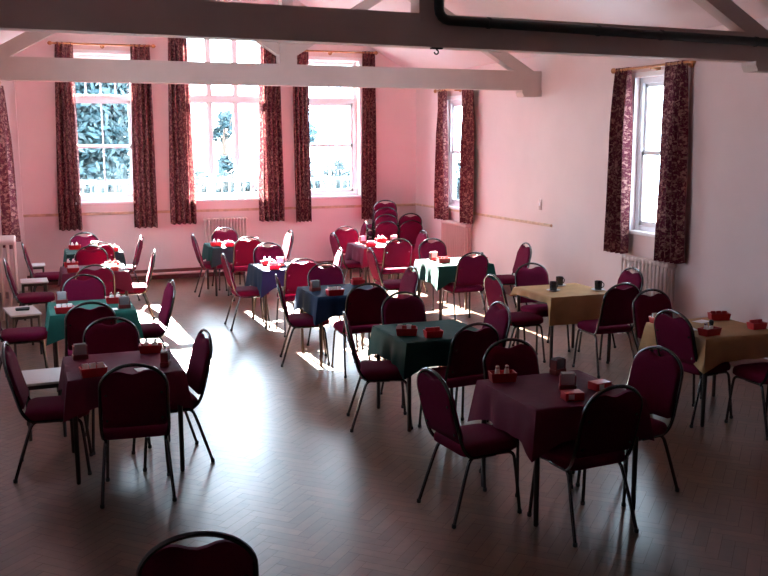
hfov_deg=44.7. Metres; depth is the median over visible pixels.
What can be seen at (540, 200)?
wall switch
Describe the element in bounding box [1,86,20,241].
curtain
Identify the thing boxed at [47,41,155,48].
pole
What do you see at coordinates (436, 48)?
ceiling hook
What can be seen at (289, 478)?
floor
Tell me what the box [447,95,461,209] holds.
window
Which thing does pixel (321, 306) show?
tablecloth
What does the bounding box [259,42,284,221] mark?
curtain
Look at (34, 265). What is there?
side table
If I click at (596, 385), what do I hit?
carton
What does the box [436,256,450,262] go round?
box
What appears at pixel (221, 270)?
pipe
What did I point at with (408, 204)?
trim
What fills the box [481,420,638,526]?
dining table
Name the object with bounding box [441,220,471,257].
radiator
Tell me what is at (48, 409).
dining chair
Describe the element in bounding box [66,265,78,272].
box
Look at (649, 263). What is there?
radiator
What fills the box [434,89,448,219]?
curtain
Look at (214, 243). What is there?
tray
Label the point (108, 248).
dining chair
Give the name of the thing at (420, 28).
roof truss
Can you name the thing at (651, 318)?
tray
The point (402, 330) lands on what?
box
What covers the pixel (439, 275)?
tablecloth
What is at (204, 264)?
dining chair
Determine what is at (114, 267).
box
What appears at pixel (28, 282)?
side table
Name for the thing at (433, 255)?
napkin holder
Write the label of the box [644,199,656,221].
ground
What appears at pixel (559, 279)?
coffee mug
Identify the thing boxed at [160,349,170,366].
napkin holder
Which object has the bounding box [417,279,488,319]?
dining table
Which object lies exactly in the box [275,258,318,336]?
dining chair
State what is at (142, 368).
menu card
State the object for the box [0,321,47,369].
dining chair
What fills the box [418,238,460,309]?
dining chair
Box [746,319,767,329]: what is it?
box
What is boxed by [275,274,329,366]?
dining chair
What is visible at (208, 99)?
window
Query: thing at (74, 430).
dining table
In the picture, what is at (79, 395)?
tablecloth
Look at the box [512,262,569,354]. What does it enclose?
dining chair
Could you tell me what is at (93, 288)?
dining chair
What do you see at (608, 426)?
dining chair
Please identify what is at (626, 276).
dining chair
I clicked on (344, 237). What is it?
dining chair
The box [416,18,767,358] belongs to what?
wall
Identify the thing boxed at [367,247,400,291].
dining chair
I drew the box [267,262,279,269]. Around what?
box
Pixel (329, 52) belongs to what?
pole
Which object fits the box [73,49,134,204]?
window
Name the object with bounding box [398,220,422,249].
dining chair
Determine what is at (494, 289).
dining chair
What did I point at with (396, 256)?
dining chair
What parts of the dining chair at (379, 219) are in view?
backrest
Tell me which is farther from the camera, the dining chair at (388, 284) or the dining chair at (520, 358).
the dining chair at (388, 284)
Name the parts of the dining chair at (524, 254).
seat, frame, backrest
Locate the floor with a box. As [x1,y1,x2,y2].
[0,267,767,575]
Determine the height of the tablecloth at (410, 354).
0.283 m
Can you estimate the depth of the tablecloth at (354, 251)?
14.07 m
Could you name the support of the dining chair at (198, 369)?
on the floor
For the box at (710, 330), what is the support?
on the tablecloth at (735, 342)
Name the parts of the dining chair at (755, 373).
leg, seat, frame, leg, leg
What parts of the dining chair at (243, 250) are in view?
seat, frame, backrest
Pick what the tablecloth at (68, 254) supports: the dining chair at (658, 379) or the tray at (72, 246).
the tray at (72, 246)
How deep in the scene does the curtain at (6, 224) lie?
12.68 m
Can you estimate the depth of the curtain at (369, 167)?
16.72 m
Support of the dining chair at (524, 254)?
on the floor
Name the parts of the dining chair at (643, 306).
frame, backrest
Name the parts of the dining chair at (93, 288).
backrest, frame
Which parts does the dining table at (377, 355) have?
leg, leg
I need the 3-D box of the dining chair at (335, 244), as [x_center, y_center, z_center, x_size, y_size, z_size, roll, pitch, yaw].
[-0.519,-0.389,14.251,0.556,0.942,0.479,-4,10,-21]
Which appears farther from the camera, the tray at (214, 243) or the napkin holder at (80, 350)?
the tray at (214, 243)
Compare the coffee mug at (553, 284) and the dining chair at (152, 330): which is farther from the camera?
the coffee mug at (553, 284)
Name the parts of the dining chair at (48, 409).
backrest, leg, frame, seat, leg, leg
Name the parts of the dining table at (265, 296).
leg, leg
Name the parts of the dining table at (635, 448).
leg, leg, leg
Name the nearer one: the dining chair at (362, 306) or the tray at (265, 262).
the dining chair at (362, 306)
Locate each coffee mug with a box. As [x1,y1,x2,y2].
[550,281,557,290]
[556,276,564,285]
[595,280,603,289]
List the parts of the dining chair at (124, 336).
leg, backrest, frame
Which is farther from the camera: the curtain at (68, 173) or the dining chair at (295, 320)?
the curtain at (68, 173)
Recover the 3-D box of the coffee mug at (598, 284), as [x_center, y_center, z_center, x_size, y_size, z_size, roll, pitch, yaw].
[2.276,-0.028,9.854,0.106,0.096,0.082,1,9,10]
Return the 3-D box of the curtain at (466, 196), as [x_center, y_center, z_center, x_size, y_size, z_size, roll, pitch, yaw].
[1.336,-2.121,14.922,0.136,2.180,0.460,-4,10,-21]
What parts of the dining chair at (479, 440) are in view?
leg, backrest, frame, leg, seat, leg, leg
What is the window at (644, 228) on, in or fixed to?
in the wall at (553, 147)
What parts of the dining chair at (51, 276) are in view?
backrest, frame, seat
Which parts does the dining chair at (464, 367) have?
leg, seat, leg, frame, backrest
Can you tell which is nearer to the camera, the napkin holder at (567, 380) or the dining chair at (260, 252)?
the napkin holder at (567, 380)
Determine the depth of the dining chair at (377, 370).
7.47 m
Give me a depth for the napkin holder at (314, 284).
9.88 m
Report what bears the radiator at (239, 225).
on the floor
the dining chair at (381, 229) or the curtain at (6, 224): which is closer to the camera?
the curtain at (6, 224)
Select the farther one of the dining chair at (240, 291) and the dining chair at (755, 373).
the dining chair at (240, 291)
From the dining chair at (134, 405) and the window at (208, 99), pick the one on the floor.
the dining chair at (134, 405)
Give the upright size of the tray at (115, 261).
0.103 m
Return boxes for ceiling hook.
[430,47,442,54]
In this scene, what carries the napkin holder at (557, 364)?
on the tablecloth at (531, 409)
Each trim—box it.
[23,203,414,216]
[415,203,551,226]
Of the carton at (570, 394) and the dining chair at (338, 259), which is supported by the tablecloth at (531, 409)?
the carton at (570, 394)
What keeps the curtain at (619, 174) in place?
hanging from the pole at (691, 64)
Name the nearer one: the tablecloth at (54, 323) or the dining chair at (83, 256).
the tablecloth at (54, 323)
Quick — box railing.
[80,175,459,198]
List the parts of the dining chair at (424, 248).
frame, leg, backrest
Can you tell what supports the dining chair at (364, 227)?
on the floor
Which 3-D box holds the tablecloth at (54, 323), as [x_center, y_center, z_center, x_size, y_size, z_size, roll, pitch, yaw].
[-2.831,0.308,9.050,0.872,0.270,0.871,-4,10,-21]
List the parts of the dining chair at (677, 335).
backrest, frame, leg, leg, seat, leg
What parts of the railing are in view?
rail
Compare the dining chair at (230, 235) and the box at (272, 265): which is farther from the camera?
the dining chair at (230, 235)
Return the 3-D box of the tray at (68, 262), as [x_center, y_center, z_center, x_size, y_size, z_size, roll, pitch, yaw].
[-3.975,-0.320,11.848,0.175,0.103,0.100,-4,10,-21]
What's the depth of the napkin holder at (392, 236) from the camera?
14.54 m
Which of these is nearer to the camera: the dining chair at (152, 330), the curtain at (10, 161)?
the dining chair at (152, 330)
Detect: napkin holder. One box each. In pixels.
[55,291,67,303]
[72,343,88,359]
[118,296,130,308]
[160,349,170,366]
[276,257,284,265]
[309,280,320,290]
[359,236,366,242]
[390,235,397,242]
[429,251,437,259]
[549,356,565,375]
[558,372,576,390]
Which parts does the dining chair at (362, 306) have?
leg, leg, seat, frame, backrest, leg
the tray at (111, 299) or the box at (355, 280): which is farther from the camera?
the box at (355, 280)
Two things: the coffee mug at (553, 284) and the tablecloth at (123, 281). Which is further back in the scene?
the tablecloth at (123, 281)
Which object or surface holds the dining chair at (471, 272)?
on the floor
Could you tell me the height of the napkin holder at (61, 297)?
0.112 m
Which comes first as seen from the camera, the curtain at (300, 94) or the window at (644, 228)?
the window at (644, 228)
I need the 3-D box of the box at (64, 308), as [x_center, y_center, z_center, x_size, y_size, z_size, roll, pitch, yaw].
[-2.965,0.190,8.656,0.175,0.084,0.100,-4,10,-21]
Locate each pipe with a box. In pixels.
[131,263,381,276]
[434,0,767,46]
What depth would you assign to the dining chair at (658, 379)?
6.17 m
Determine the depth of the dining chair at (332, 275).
10.59 m
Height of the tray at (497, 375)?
0.103 m
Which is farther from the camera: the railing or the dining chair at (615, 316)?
the railing
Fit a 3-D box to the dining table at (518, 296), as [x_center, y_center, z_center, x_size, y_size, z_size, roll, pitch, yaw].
[1.916,0.387,9.982,0.760,0.725,0.760,-4,10,-21]
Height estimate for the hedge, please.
2.660 m
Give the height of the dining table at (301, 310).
0.725 m
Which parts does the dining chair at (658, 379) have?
leg, leg, seat, backrest, frame, leg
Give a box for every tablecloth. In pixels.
[45,299,143,345]
[58,263,133,292]
[58,348,192,421]
[63,248,126,267]
[202,242,235,267]
[245,261,321,298]
[293,284,389,325]
[345,241,414,267]
[367,319,478,379]
[413,257,495,290]
[467,370,653,461]
[509,283,606,325]
[638,317,767,373]
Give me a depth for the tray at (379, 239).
14.62 m
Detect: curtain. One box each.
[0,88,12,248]
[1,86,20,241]
[54,42,82,230]
[130,44,157,228]
[168,38,196,224]
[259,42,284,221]
[293,51,311,221]
[361,51,376,219]
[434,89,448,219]
[459,90,474,224]
[603,67,632,253]
[654,60,688,263]
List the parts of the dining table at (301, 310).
leg, leg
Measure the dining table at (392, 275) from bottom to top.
0.725 m
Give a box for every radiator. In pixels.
[0,235,19,320]
[203,217,246,277]
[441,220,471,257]
[617,255,675,333]
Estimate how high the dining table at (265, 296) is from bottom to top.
0.725 m
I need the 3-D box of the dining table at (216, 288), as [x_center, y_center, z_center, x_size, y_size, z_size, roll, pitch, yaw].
[-2.321,-0.306,14.458,0.760,0.725,0.760,-4,10,-21]
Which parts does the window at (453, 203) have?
sill, architrave, sash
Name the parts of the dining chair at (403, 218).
backrest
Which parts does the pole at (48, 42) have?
rod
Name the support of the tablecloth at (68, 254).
on the dining table
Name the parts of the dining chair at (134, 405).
leg, leg, backrest, frame, seat, leg, leg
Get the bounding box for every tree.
[75,82,130,178]
[213,110,233,176]
[309,106,318,163]
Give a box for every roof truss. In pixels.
[0,0,541,96]
[0,0,767,72]
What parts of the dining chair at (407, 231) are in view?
backrest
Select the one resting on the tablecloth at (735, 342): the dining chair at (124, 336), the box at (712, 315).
the box at (712, 315)
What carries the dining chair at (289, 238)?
on the floor
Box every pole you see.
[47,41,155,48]
[304,50,377,54]
[434,89,461,92]
[611,60,695,73]
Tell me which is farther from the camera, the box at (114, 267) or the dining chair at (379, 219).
the dining chair at (379, 219)
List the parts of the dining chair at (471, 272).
leg, leg, seat, frame, backrest, leg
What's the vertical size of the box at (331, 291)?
0.084 m
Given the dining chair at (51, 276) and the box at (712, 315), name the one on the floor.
the dining chair at (51, 276)
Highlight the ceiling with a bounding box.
[0,0,767,68]
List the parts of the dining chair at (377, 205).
frame, backrest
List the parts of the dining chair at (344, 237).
frame, backrest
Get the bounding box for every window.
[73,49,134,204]
[187,38,264,201]
[308,56,361,198]
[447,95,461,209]
[629,67,690,236]
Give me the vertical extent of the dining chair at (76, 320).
0.942 m
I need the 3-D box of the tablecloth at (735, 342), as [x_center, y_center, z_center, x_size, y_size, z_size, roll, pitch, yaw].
[2.790,0.464,7.950,0.869,0.270,0.863,-4,10,-21]
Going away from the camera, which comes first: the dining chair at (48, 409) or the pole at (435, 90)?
the dining chair at (48, 409)
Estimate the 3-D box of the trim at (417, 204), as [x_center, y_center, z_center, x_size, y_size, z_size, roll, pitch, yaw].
[1.440,-1.206,15.067,0.030,0.040,4.850,-4,10,-21]
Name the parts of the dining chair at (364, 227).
backrest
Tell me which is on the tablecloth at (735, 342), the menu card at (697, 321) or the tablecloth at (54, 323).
the menu card at (697, 321)
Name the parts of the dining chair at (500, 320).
leg, backrest, frame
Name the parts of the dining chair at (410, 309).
frame, backrest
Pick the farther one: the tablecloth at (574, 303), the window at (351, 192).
the window at (351, 192)
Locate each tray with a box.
[15,307,29,310]
[64,259,77,267]
[68,242,80,249]
[105,259,119,265]
[105,292,122,303]
[138,338,162,353]
[210,239,221,245]
[260,257,274,265]
[375,235,386,241]
[488,365,516,382]
[649,316,653,323]
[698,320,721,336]
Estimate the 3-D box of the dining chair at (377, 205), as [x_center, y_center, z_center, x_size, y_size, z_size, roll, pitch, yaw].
[-0.048,-1.106,16.520,0.479,0.942,0.556,-3,9,-17]
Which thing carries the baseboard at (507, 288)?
attached to the wall at (553, 147)
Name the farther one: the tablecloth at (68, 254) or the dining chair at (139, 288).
the tablecloth at (68, 254)
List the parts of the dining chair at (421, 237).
backrest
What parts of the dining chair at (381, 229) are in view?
backrest, frame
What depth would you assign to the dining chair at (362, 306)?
9.17 m
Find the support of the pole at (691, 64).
attached to the wall at (553, 147)
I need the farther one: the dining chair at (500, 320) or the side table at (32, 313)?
the side table at (32, 313)
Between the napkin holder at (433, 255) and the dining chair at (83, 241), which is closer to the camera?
the napkin holder at (433, 255)
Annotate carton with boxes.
[560,389,583,400]
[588,379,611,391]
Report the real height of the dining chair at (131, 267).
0.942 m
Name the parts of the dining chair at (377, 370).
backrest, leg, leg, frame, seat, leg, leg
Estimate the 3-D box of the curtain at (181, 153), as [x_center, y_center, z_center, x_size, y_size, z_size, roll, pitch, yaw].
[-3.374,-2.783,15.484,0.440,3.460,0.136,-4,10,-21]
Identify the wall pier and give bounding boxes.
[0,81,27,292]
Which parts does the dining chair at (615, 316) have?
leg, leg, seat, leg, frame, backrest, leg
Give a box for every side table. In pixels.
[3,305,42,356]
[20,277,48,320]
[22,367,66,440]
[30,263,44,291]
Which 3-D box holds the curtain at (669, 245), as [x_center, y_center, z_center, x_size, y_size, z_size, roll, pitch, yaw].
[3.157,-1.361,10.197,0.136,2.180,0.420,-4,10,-21]
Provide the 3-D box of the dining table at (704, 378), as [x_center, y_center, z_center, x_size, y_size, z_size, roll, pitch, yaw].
[2.792,0.699,7.985,0.760,0.725,0.760,-4,10,-21]
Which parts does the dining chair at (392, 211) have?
backrest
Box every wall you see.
[13,0,415,275]
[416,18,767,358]
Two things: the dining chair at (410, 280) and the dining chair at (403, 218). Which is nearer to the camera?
the dining chair at (410, 280)
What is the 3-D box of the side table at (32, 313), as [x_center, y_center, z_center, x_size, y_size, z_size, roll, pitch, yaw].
[-4.014,0.475,10.387,0.320,0.460,0.580,-5,10,-29]
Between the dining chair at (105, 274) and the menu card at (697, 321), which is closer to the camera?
the menu card at (697, 321)
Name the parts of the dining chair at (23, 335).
frame, seat, leg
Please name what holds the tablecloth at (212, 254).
on the dining table at (216, 288)
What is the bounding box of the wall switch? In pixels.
[539,199,541,209]
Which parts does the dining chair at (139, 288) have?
seat, frame, leg, leg, backrest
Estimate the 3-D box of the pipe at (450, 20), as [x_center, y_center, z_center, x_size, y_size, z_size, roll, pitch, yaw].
[2.071,-2.812,8.005,3.586,1.360,0.116,-4,10,-21]
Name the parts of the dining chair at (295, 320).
backrest, leg, leg, frame, seat, leg, leg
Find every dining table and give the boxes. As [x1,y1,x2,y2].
[53,341,58,391]
[70,405,184,484]
[206,259,217,295]
[251,285,305,328]
[300,309,384,366]
[350,259,393,283]
[376,354,488,431]
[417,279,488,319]
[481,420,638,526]
[516,295,610,366]
[649,349,715,426]
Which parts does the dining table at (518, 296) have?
leg, leg, leg, leg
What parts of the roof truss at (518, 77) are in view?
king post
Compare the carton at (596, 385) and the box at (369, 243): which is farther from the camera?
the box at (369, 243)
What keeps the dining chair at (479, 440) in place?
on the floor
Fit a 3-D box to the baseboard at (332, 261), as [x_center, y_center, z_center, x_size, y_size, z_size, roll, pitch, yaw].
[-2.581,-0.310,16.271,6.807,0.170,0.025,-4,10,-21]
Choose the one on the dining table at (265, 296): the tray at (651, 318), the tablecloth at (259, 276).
the tablecloth at (259, 276)
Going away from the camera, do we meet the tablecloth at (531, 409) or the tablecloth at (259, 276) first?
the tablecloth at (531, 409)
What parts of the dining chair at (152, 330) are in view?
seat, backrest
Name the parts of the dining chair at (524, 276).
frame, backrest, seat, leg, leg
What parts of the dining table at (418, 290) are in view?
leg, leg, leg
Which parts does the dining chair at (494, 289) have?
backrest, frame, leg, seat, leg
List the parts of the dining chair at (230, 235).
backrest, frame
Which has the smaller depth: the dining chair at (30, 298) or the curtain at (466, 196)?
the dining chair at (30, 298)
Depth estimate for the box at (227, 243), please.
14.09 m
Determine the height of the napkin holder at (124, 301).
0.112 m
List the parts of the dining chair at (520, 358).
frame, backrest, leg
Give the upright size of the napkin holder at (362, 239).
0.112 m
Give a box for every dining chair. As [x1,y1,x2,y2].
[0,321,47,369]
[1,341,92,482]
[3,258,54,327]
[21,242,58,305]
[62,274,105,355]
[64,302,116,355]
[70,232,99,247]
[74,245,107,265]
[75,264,115,295]
[83,316,151,454]
[84,242,114,261]
[97,363,176,508]
[115,249,155,321]
[127,235,143,300]
[131,329,214,471]
[136,531,258,575]
[140,279,175,348]
[191,233,231,296]
[211,227,245,290]
[221,253,270,330]
[228,236,262,300]
[253,242,294,317]
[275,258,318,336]
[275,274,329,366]
[282,230,293,261]
[304,247,342,319]
[307,262,358,351]
[330,232,369,282]
[331,283,387,377]
[333,226,359,276]
[342,311,412,431]
[359,220,367,271]
[361,266,418,357]
[366,200,396,240]
[367,207,397,240]
[367,221,398,267]
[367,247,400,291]
[368,214,397,240]
[373,238,411,291]
[380,291,443,407]
[388,230,427,291]
[398,213,421,233]
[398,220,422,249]
[417,367,521,528]
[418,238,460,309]
[418,322,498,427]
[438,301,510,409]
[441,252,488,319]
[479,338,573,496]
[483,242,531,309]
[484,274,545,362]
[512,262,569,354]
[527,384,642,547]
[572,283,639,378]
[575,345,683,506]
[577,267,643,359]
[632,289,701,398]
[650,309,732,427]
[724,362,767,440]
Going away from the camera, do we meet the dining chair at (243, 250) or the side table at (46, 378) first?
the side table at (46, 378)
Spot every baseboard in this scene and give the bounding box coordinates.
[27,260,381,284]
[415,258,767,365]
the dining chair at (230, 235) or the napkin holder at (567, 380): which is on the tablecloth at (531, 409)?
the napkin holder at (567, 380)
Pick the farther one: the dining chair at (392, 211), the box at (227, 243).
the dining chair at (392, 211)
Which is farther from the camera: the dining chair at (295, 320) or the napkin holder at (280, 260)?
the napkin holder at (280, 260)
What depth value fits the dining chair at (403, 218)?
16.32 m
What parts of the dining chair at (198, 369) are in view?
leg, leg, seat, leg, frame, backrest, leg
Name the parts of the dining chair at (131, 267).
seat, frame, backrest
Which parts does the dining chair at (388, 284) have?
backrest, seat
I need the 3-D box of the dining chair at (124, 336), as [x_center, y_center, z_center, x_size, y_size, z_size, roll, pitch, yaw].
[-2.067,0.729,7.195,0.479,0.942,0.556,-4,10,-21]
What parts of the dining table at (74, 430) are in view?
leg, leg, leg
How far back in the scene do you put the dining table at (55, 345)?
8.63 m
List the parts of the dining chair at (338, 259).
backrest, frame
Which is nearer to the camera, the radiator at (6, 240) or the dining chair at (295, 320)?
the dining chair at (295, 320)
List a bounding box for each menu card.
[134,366,157,371]
[692,320,708,322]
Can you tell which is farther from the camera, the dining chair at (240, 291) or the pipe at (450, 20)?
the dining chair at (240, 291)
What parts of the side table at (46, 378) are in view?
leg, leg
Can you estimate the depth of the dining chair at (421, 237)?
14.48 m
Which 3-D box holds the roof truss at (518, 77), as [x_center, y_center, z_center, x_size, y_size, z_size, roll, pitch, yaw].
[-1.241,-3.667,11.532,7.237,2.470,0.194,-4,10,-21]
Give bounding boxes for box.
[54,303,73,313]
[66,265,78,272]
[79,362,107,377]
[107,264,118,270]
[224,241,233,246]
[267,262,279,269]
[325,286,344,295]
[350,277,364,284]
[366,241,376,246]
[396,324,416,335]
[423,327,442,337]
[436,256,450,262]
[649,313,662,323]
[707,311,730,320]
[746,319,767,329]
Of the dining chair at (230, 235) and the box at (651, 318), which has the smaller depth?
the box at (651, 318)
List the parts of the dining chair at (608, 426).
leg, leg, seat, leg, frame, backrest, leg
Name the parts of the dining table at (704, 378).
leg, leg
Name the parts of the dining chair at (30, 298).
backrest, frame, seat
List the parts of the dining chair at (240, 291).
backrest, leg, leg, frame, seat, leg, leg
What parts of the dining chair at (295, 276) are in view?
leg, leg, seat, frame, backrest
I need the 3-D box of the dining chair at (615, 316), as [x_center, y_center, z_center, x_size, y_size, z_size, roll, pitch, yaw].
[2.232,0.374,9.362,0.479,0.942,0.556,-4,10,-21]
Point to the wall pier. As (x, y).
(9, 86)
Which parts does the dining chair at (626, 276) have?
leg, leg, backrest, frame, leg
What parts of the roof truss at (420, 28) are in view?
king post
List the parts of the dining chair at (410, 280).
backrest, frame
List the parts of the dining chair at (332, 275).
leg, backrest, frame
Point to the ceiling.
(687, 14)
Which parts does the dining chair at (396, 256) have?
seat, frame, backrest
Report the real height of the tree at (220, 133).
3.842 m
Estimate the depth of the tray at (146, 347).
7.00 m
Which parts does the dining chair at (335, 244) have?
backrest, frame, seat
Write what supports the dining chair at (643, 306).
on the floor
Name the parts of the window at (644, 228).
sill, frame, sash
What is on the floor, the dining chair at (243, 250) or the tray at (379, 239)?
the dining chair at (243, 250)
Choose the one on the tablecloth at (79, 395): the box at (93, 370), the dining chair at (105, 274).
the box at (93, 370)
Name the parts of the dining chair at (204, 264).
backrest, leg, leg, frame, seat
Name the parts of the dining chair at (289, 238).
frame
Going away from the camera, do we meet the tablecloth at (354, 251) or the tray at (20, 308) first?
the tray at (20, 308)
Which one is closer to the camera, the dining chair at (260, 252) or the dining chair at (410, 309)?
the dining chair at (410, 309)
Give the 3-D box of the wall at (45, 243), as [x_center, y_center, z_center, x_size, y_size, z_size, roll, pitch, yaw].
[-2.852,-3.005,15.932,7.877,5.800,0.320,-4,10,-21]
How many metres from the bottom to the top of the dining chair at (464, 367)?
0.942 m
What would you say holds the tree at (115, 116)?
on the ground
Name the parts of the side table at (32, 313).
leg, leg, leg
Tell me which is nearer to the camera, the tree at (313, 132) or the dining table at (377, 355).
the dining table at (377, 355)
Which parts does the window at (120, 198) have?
architrave, sash, sill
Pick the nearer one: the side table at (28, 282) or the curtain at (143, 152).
the side table at (28, 282)
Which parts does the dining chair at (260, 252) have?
backrest, frame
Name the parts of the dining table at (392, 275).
leg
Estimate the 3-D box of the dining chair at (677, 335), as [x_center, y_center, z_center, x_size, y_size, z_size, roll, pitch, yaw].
[2.580,0.620,7.794,0.557,0.942,0.479,-5,10,-28]
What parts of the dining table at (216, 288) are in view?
leg, leg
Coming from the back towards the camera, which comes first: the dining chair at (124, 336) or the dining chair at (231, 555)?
the dining chair at (124, 336)
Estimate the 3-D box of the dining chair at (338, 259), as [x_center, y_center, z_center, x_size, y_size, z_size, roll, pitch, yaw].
[-0.820,-0.051,12.116,0.556,0.942,0.479,-2,9,-11]
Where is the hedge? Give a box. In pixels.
[80,155,459,198]

